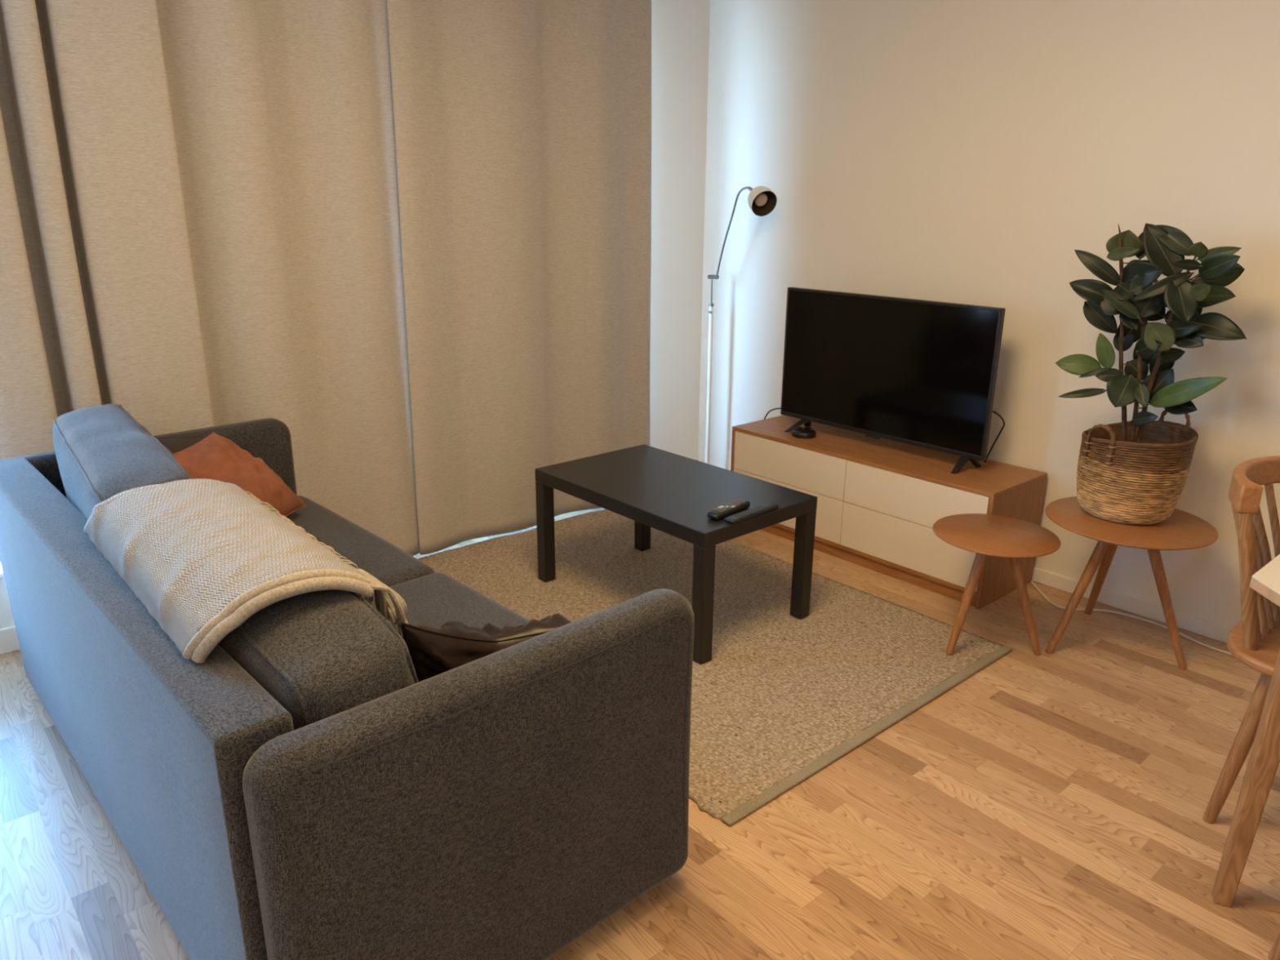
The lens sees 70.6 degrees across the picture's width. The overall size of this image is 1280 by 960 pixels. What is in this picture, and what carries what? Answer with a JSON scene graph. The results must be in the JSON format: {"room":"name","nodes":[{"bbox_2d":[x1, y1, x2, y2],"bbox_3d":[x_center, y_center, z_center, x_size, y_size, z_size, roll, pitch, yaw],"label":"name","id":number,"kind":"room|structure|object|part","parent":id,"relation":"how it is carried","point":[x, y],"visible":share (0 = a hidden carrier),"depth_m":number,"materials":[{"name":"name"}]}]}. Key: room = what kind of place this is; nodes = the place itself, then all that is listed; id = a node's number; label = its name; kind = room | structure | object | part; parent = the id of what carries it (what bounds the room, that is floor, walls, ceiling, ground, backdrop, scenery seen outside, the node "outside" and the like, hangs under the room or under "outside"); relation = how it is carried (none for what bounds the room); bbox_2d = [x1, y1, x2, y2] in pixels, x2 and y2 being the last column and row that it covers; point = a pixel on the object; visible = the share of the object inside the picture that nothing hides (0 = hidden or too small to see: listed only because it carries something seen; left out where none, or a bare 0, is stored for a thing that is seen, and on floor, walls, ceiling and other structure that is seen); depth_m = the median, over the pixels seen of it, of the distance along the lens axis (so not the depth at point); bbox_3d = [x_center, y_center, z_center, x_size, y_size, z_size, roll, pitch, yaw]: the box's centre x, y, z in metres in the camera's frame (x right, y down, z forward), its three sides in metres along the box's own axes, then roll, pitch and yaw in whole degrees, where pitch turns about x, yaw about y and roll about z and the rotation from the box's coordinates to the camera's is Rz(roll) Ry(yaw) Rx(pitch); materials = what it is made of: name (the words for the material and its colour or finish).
{"room":"living room","nodes":[
{"label":"living room","id":0,"kind":"room"},
{"bbox_2d":[0,0,710,628],"bbox_3d":[-1.895,-0.780,2.911,5.620,2.600,0.300,-14,23,-39],"label":"wall","id":1,"kind":"structure","parent":0,"point":[680,28],"depth_m":4.43,"materials":[{"name":"beige paint"}]},
{"bbox_2d":[0,560,4,577],"bbox_3d":[-2.373,0.363,2.703,0.840,0.018,0.140,-14,23,-39],"label":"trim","id":2,"kind":"structure","parent":1,"relation":"attached to","point":[2,575],"depth_m":2.90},
{"bbox_2d":[0,457,697,654],"bbox_3d":[-1.807,0.457,3.171,5.607,0.085,0.013,-14,23,-39],"label":"baseboard","id":3,"kind":"structure","parent":1,"relation":"attached to","point":[9,642],"depth_m":2.95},
{"bbox_2d":[0,507,1279,959],"bbox_3d":[-0.073,1.153,1.306,5.820,0.100,5.890,-14,23,-39],"label":"floor","id":4,"kind":"structure","parent":0,"point":[1046,806],"depth_m":2.13,"materials":[{"name":"brown wood"}]},
{"bbox_2d":[0,404,693,959],"bbox_3d":[-0.889,0.344,2.276,0.919,0.851,2.023,-15,23,-41],"label":"sofa","id":5,"kind":"object","parent":4,"relation":"on","point":[295,791],"visible":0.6,"depth_m":1.56,"materials":[{"name":"grey fabric"}]},
{"bbox_2d":[52,404,191,519],"bbox_3d":[-1.340,0.085,2.394,0.277,0.435,0.932,-13,22,-36],"label":"cushion","id":6,"kind":"object","parent":5,"relation":"on","point":[102,452],"depth_m":2.22,"materials":[{"name":"fabric"}]},
{"bbox_3d":[-1.181,0.468,2.027,0.116,0.678,1.837,-15,23,-41],"label":"frame","id":7,"kind":"part","parent":5,"relation":"part of","materials":[{"name":"grey fabric"}]},
{"bbox_3d":[-1.552,0.181,2.960,0.875,0.663,0.094,-15,23,-41],"label":"arm","id":8,"kind":"part","parent":5,"relation":"part of"},
{"bbox_2d":[155,435,203,453],"bbox_3d":[-1.444,-0.020,2.803,0.393,0.285,0.100,-12,21,-35],"label":"throw pillow","id":9,"kind":"object","parent":5,"relation":"on","point":[175,445],"visible":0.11,"depth_m":2.80,"materials":[{"name":"grey fabric"}]},
{"bbox_2d":[172,431,307,516],"bbox_3d":[-1.231,0.016,2.727,0.282,0.252,0.347,3,18,7],"label":"throw pillow","id":10,"kind":"object","parent":5,"relation":"on","point":[215,456],"visible":0.57,"depth_m":2.70,"materials":[{"name":"fabric"}]},
{"bbox_2d":[84,478,408,662],"bbox_3d":[-0.821,0.138,1.790,0.348,0.185,0.877,-14,23,-39],"label":"throw blanket","id":11,"kind":"object","parent":5,"relation":"on","point":[202,557],"visible":1,"depth_m":1.63,"materials":[{"name":"beige fabric"}]},
{"bbox_2d":[218,589,415,729],"bbox_3d":[-0.735,0.301,1.764,0.281,0.397,0.948,-15,23,-41],"label":"cushion","id":12,"kind":"object","parent":5,"relation":"on","point":[308,658],"depth_m":1.44,"materials":[{"name":"grey fabric"}]},
{"bbox_2d":[286,495,435,595],"bbox_3d":[-1.164,0.290,2.648,0.811,0.189,0.912,-15,23,-41],"label":"seat cushion","id":13,"kind":"object","parent":5,"relation":"on","point":[384,561],"depth_m":2.68,"materials":[{"name":"grey fabric"}]},
{"bbox_2d":[363,573,529,637],"bbox_3d":[-0.536,0.493,2.012,0.811,0.188,0.912,-15,23,-41],"label":"seat cushion","id":14,"kind":"object","parent":5,"relation":"on","point":[434,600],"depth_m":2.30,"materials":[{"name":"grey fabric"}]},
{"bbox_3d":[-0.229,0.611,1.623,0.875,0.663,0.094,-15,23,-41],"label":"arm","id":15,"kind":"part","parent":5,"relation":"part of"},
{"bbox_2d":[400,613,571,681],"bbox_3d":[-0.268,0.324,1.726,0.405,0.252,0.175,-8,19,-26],"label":"throw pillow","id":16,"kind":"object","parent":5,"relation":"on","point":[433,651],"visible":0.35,"depth_m":1.63,"materials":[{"name":"brown fabric"}]},
{"bbox_2d":[417,508,1012,826],"bbox_3d":[0.076,0.470,3.300,1.377,0.012,1.983,-14,23,-39],"label":"rug","id":17,"kind":"object","parent":4,"relation":"on","point":[780,697],"visible":0.64,"depth_m":3.04,"materials":[{"name":"fabric"}]},
{"bbox_2d":[534,444,817,664],"bbox_3d":[0.106,0.222,3.320,0.550,0.450,0.900,-14,23,-39],"label":"coffee table","id":18,"kind":"object","parent":17,"relation":"on","point":[672,494],"visible":0.97,"depth_m":3.16,"materials":[{"name":"black wood"}]},
{"bbox_3d":[-0.363,0.197,3.473,0.050,0.400,0.050,-14,23,-39],"label":"leg","id":19,"kind":"part","parent":18,"relation":"part of","materials":[{"name":"black wood"}]},
{"bbox_3d":[0.012,0.101,3.789,0.050,0.400,0.050,-14,23,-39],"label":"leg","id":20,"kind":"part","parent":18,"relation":"part of","materials":[{"name":"black wood"}]},
{"bbox_3d":[0.199,0.392,2.866,0.050,0.400,0.050,-14,23,-39],"label":"leg","id":21,"kind":"part","parent":18,"relation":"part of","materials":[{"name":"black wood"}]},
{"bbox_2d":[706,498,750,519],"bbox_3d":[0.290,0.095,2.935,0.045,0.026,0.187,15,23,39],"label":"remote control","id":22,"kind":"object","parent":18,"relation":"on","point":[721,512],"visible":1,"depth_m":2.91,"materials":[{"name":"black plastic"}]},
{"bbox_2d":[724,502,778,524],"bbox_3d":[0.363,0.106,2.918,0.230,0.016,0.042,-15,23,-41],"label":"remote control","id":23,"kind":"object","parent":18,"relation":"on","point":[756,511],"visible":1,"depth_m":2.90,"materials":[{"name":"black plastic"}]},
{"bbox_3d":[0.573,0.295,3.182,0.050,0.400,0.050,-14,23,-39],"label":"leg","id":24,"kind":"part","parent":18,"relation":"part of","materials":[{"name":"black wood"}]},
{"bbox_2d":[705,186,777,463],"bbox_3d":[0.447,-0.652,4.413,0.188,1.491,0.471,-14,23,-39],"label":"floor lamp","id":25,"kind":"object","parent":4,"relation":"on","point":[762,201],"visible":0.86,"depth_m":4.32,"materials":[{"name":"white metal"}]},
{"bbox_3d":[0.353,-0.928,4.449,0.009,0.135,0.011,-14,23,-39],"label":"rod","id":26,"kind":"part","parent":25,"relation":"part of","materials":[{"name":"metal"}]},
{"bbox_3d":[0.439,-1.164,4.262,0.011,0.417,0.215,-13,22,-36],"label":"arm","id":27,"kind":"part","parent":25,"relation":"part of","materials":[{"name":"metal"}]},
{"bbox_3d":[0.536,-1.269,4.080,0.059,0.062,0.072,-14,23,-39],"label":"bulb","id":28,"kind":"part","parent":25,"relation":"part of","materials":[{"name":"white glass"}]},
{"bbox_3d":[0.542,-1.256,4.067,0.129,0.131,0.127,-14,23,-39],"label":"lamp shade","id":29,"kind":"part","parent":25,"relation":"part of","materials":[{"name":"beige metal"}]},
{"bbox_2d":[730,415,1047,609],"bbox_3d":[0.983,0.079,3.837,0.400,0.449,1.268,-14,23,-39],"label":"tv stand","id":30,"kind":"object","parent":4,"relation":"on","point":[880,501],"visible":0.75,"depth_m":3.57,"materials":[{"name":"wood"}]},
{"bbox_3d":[0.573,-0.058,4.289,0.400,0.433,0.016,-14,23,-39],"label":"panel","id":31,"kind":"part","parent":30,"relation":"part of","materials":[{"name":"brown wood"}]},
{"bbox_3d":[0.637,0.106,3.959,0.019,0.188,0.615,-14,23,-39],"label":"drawer","id":32,"kind":"part","parent":30,"relation":"part of","materials":[{"name":"beige paint"}]},
{"bbox_3d":[0.639,-0.069,3.904,0.019,0.175,0.615,-14,23,-39],"label":"drawer","id":33,"kind":"part","parent":30,"relation":"part of","materials":[{"name":"beige paint"}]},
{"bbox_2d":[791,426,816,438],"bbox_3d":[0.714,-0.206,3.939,0.106,0.031,0.106,-14,23,-39],"label":"puck","id":34,"kind":"object","parent":30,"relation":"on","point":[799,432],"visible":1,"depth_m":3.90,"materials":[{"name":"black plastic"}]},
{"bbox_3d":[0.714,-0.219,3.935,0.086,0.005,0.086,-14,23,-39],"label":"puck lid","id":35,"kind":"part","parent":34,"relation":"part of","materials":[{"name":"black plastic"}]},
{"bbox_2d":[780,286,1005,474],"bbox_3d":[0.976,-0.433,3.684,0.179,0.620,0.990,-14,23,-39],"label":"television","id":36,"kind":"object","parent":30,"relation":"on","point":[922,373],"visible":1,"depth_m":3.61,"materials":[{"name":"black plastic"}]},
{"bbox_2d":[764,407,781,419],"bbox_3d":[0.673,-0.286,4.303,0.023,0.145,0.295,-9,20,-28],"label":"power cable","id":37,"kind":"object","parent":36,"relation":"attached to","point":[779,407],"visible":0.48,"depth_m":4.36,"materials":[{"name":"black plastic"}]},
{"bbox_3d":[1.042,0.249,3.515,0.019,0.188,0.615,-14,23,-39],"label":"drawer","id":38,"kind":"part","parent":30,"relation":"part of","materials":[{"name":"beige paint"}]},
{"bbox_3d":[1.043,0.073,3.460,0.019,0.175,0.615,-14,23,-39],"label":"drawer","id":39,"kind":"part","parent":30,"relation":"part of","materials":[{"name":"beige paint"}]},
{"bbox_2d":[983,410,1004,462],"bbox_3d":[1.351,-0.172,3.518,0.134,0.222,0.037,15,22,38],"label":"cable","id":40,"kind":"object","parent":30,"relation":"on","point":[993,411],"visible":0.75,"depth_m":3.47,"materials":[{"name":"black plastic"}]},
{"bbox_3d":[1.394,0.231,3.389,0.400,0.433,0.016,-14,23,-39],"label":"panel","id":41,"kind":"part","parent":30,"relation":"part of","materials":[{"name":"brown wood"}]},
{"bbox_2d":[932,513,1061,655],"bbox_3d":[1.159,0.365,3.011,0.392,0.400,0.392,-14,23,-39],"label":"side table","id":42,"kind":"object","parent":4,"relation":"on","point":[1013,539],"visible":1,"depth_m":2.95,"materials":[{"name":"brown wood"}]},
{"bbox_3d":[1.071,0.383,2.958,0.151,0.374,0.036,-10,20,-30],"label":"leg","id":43,"kind":"part","parent":42,"relation":"part of","materials":[{"name":"brown wood"}]},
{"bbox_3d":[1.260,0.386,2.971,0.158,0.385,0.036,8,19,22],"label":"leg","id":44,"kind":"part","parent":42,"relation":"part of","materials":[{"name":"brown wood"}]},
{"bbox_2d":[1030,581,1232,655],"bbox_3d":[1.842,0.539,3.128,0.150,0.007,1.083,-14,23,-39],"label":"lead","id":45,"kind":"object","parent":4,"relation":"on","point":[1032,582],"visible":0.75,"depth_m":3.26,"materials":[{"name":"white plastic"}]},
{"bbox_2d":[1044,496,1218,669],"bbox_3d":[1.588,0.344,3.005,0.500,0.450,0.500,-14,23,-39],"label":"side table","id":46,"kind":"object","parent":4,"relation":"on","point":[1182,531],"visible":0.83,"depth_m":2.90,"materials":[{"name":"brown wood"}]},
{"bbox_3d":[1.448,0.360,2.973,0.196,0.436,0.036,-4,18,-13],"label":"leg","id":47,"kind":"part","parent":46,"relation":"part of","materials":[{"name":"brown wood"}]},
{"bbox_3d":[1.621,0.306,3.149,0.036,0.436,0.205,4,18,13],"label":"leg","id":48,"kind":"part","parent":46,"relation":"part of","materials":[{"name":"brown wood"}]},
{"bbox_2d":[1076,409,1198,524],"bbox_3d":[1.607,-0.055,2.938,0.343,0.349,0.328,-14,23,-39],"label":"woven basket","id":49,"kind":"object","parent":46,"relation":"on","point":[1118,481],"visible":0.99,"depth_m":2.85,"materials":[{"name":"wicker"}]},
{"bbox_3d":[1.460,-0.117,2.868,0.018,0.127,0.113,-5,18,-18],"label":"handle","id":50,"kind":"part","parent":49,"relation":"part of","materials":[{"name":"brown wicker"}]},
{"bbox_2d":[1054,222,1246,443],"bbox_3d":[1.598,-0.334,2.860,0.225,0.918,0.544,-14,23,-39],"label":"potted plant","id":51,"kind":"object","parent":49,"relation":"in","point":[1137,301],"visible":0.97,"depth_m":2.78,"materials":[{"name":"green plant"}]},
{"bbox_3d":[1.578,-0.372,2.878,0.044,0.655,0.218,-14,23,-39],"label":"stem","id":52,"kind":"part","parent":51,"relation":"part of","materials":[{"name":"brown plant"}]},
{"bbox_3d":[1.751,-0.179,2.966,0.021,0.131,0.108,-8,19,-25],"label":"handle","id":53,"kind":"part","parent":49,"relation":"part of","materials":[{"name":"brown wicker"}]},
{"bbox_3d":[1.693,0.381,2.913,0.197,0.436,0.036,16,23,40],"label":"leg","id":54,"kind":"part","parent":46,"relation":"part of","materials":[{"name":"brown wood"}]},
{"bbox_2d":[1202,455,1279,823],"bbox_3d":[1.617,0.417,2.123,0.470,0.840,0.518,-14,23,-39],"label":"dining chair","id":55,"kind":"object","parent":4,"relation":"on","point":[1254,641],"visible":0.91,"depth_m":2.11,"materials":[{"name":"brown wood"}]},
{"bbox_3d":[1.425,0.625,2.134,0.098,0.433,0.044,7,19,20],"label":"leg","id":56,"kind":"part","parent":55,"relation":"part of","materials":[{"name":"brown wood"}]},
{"bbox_3d":[1.390,0.231,2.069,0.098,0.334,0.033,12,21,33],"label":"post","id":57,"kind":"part","parent":55,"relation":"part of","materials":[{"name":"brown wood"}]},
{"bbox_3d":[1.641,0.407,2.090,0.470,0.025,0.444,-14,23,-39],"label":"seat","id":58,"kind":"part","parent":55,"relation":"part of","materials":[{"name":"brown wood"}]},
{"bbox_3d":[1.482,0.001,2.158,0.406,0.068,0.099,-14,23,-39],"label":"rail","id":59,"kind":"part","parent":55,"relation":"part of","materials":[{"name":"brown wood"}]},
{"bbox_2d":[1211,554,1279,906],"bbox_3d":[1.776,0.517,1.974,1.228,0.740,0.618,-14,23,-39],"label":"dining table","id":60,"kind":"object","parent":4,"relation":"on","point":[1264,761],"visible":1,"depth_m":1.88,"materials":[{"name":"brown wood"}]},
{"bbox_2d":[1267,933,1279,959],"bbox_3d":[1.495,0.619,1.476,0.470,0.840,0.518,-1,18,-6],"label":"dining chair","id":61,"kind":"object","parent":4,"relation":"on","point":[1274,953],"visible":1,"depth_m":1.79,"materials":[{"name":"brown wood"}]},
{"bbox_2d":[697,0,1279,627],"bbox_3d":[2.104,-0.683,2.703,0.120,2.600,5.890,-14,23,-39],"label":"wall","id":62,"kind":"structure","parent":0,"point":[965,152],"depth_m":3.38,"materials":[{"name":"beige paint"}]},
{"bbox_2d":[1031,566,1232,643],"bbox_3d":[2.110,0.566,2.970,0.013,0.056,5.490,-14,23,-39],"label":"baseboard","id":63,"kind":"structure","parent":62,"relation":"attached to","point":[1197,625],"depth_m":3.29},
{"bbox_3d":[-0.053,-1.423,0.498,5.820,0.100,5.890,-14,23,-39],"label":"ceiling","id":64,"kind":"structure","parent":0,"visible":0},
{"bbox_3d":[-1.556,-1.951,2.448,4.600,0.027,0.040,-14,23,-39],"label":"rail","id":65,"kind":"object","parent":64,"relation":"attached to","visible":0},
{"bbox_2d":[0,0,419,555],"bbox_3d":[-1.367,-0.779,2.989,1.502,2.520,0.154,-12,21,-35],"label":"curtain","id":66,"kind":"object","parent":65,"relation":"hanging from","point":[200,222],"visible":0.62,"depth_m":2.92,"materials":[{"name":"beige fabric"}]},
{"bbox_2d":[386,0,651,555],"bbox_3d":[-0.419,-1.015,3.765,1.280,2.521,0.060,-14,23,-39],"label":"curtain","id":67,"kind":"object","parent":65,"relation":"hanging from","point":[522,128],"visible":0.93,"depth_m":3.73,"materials":[{"name":"beige fabric"}]}
]}

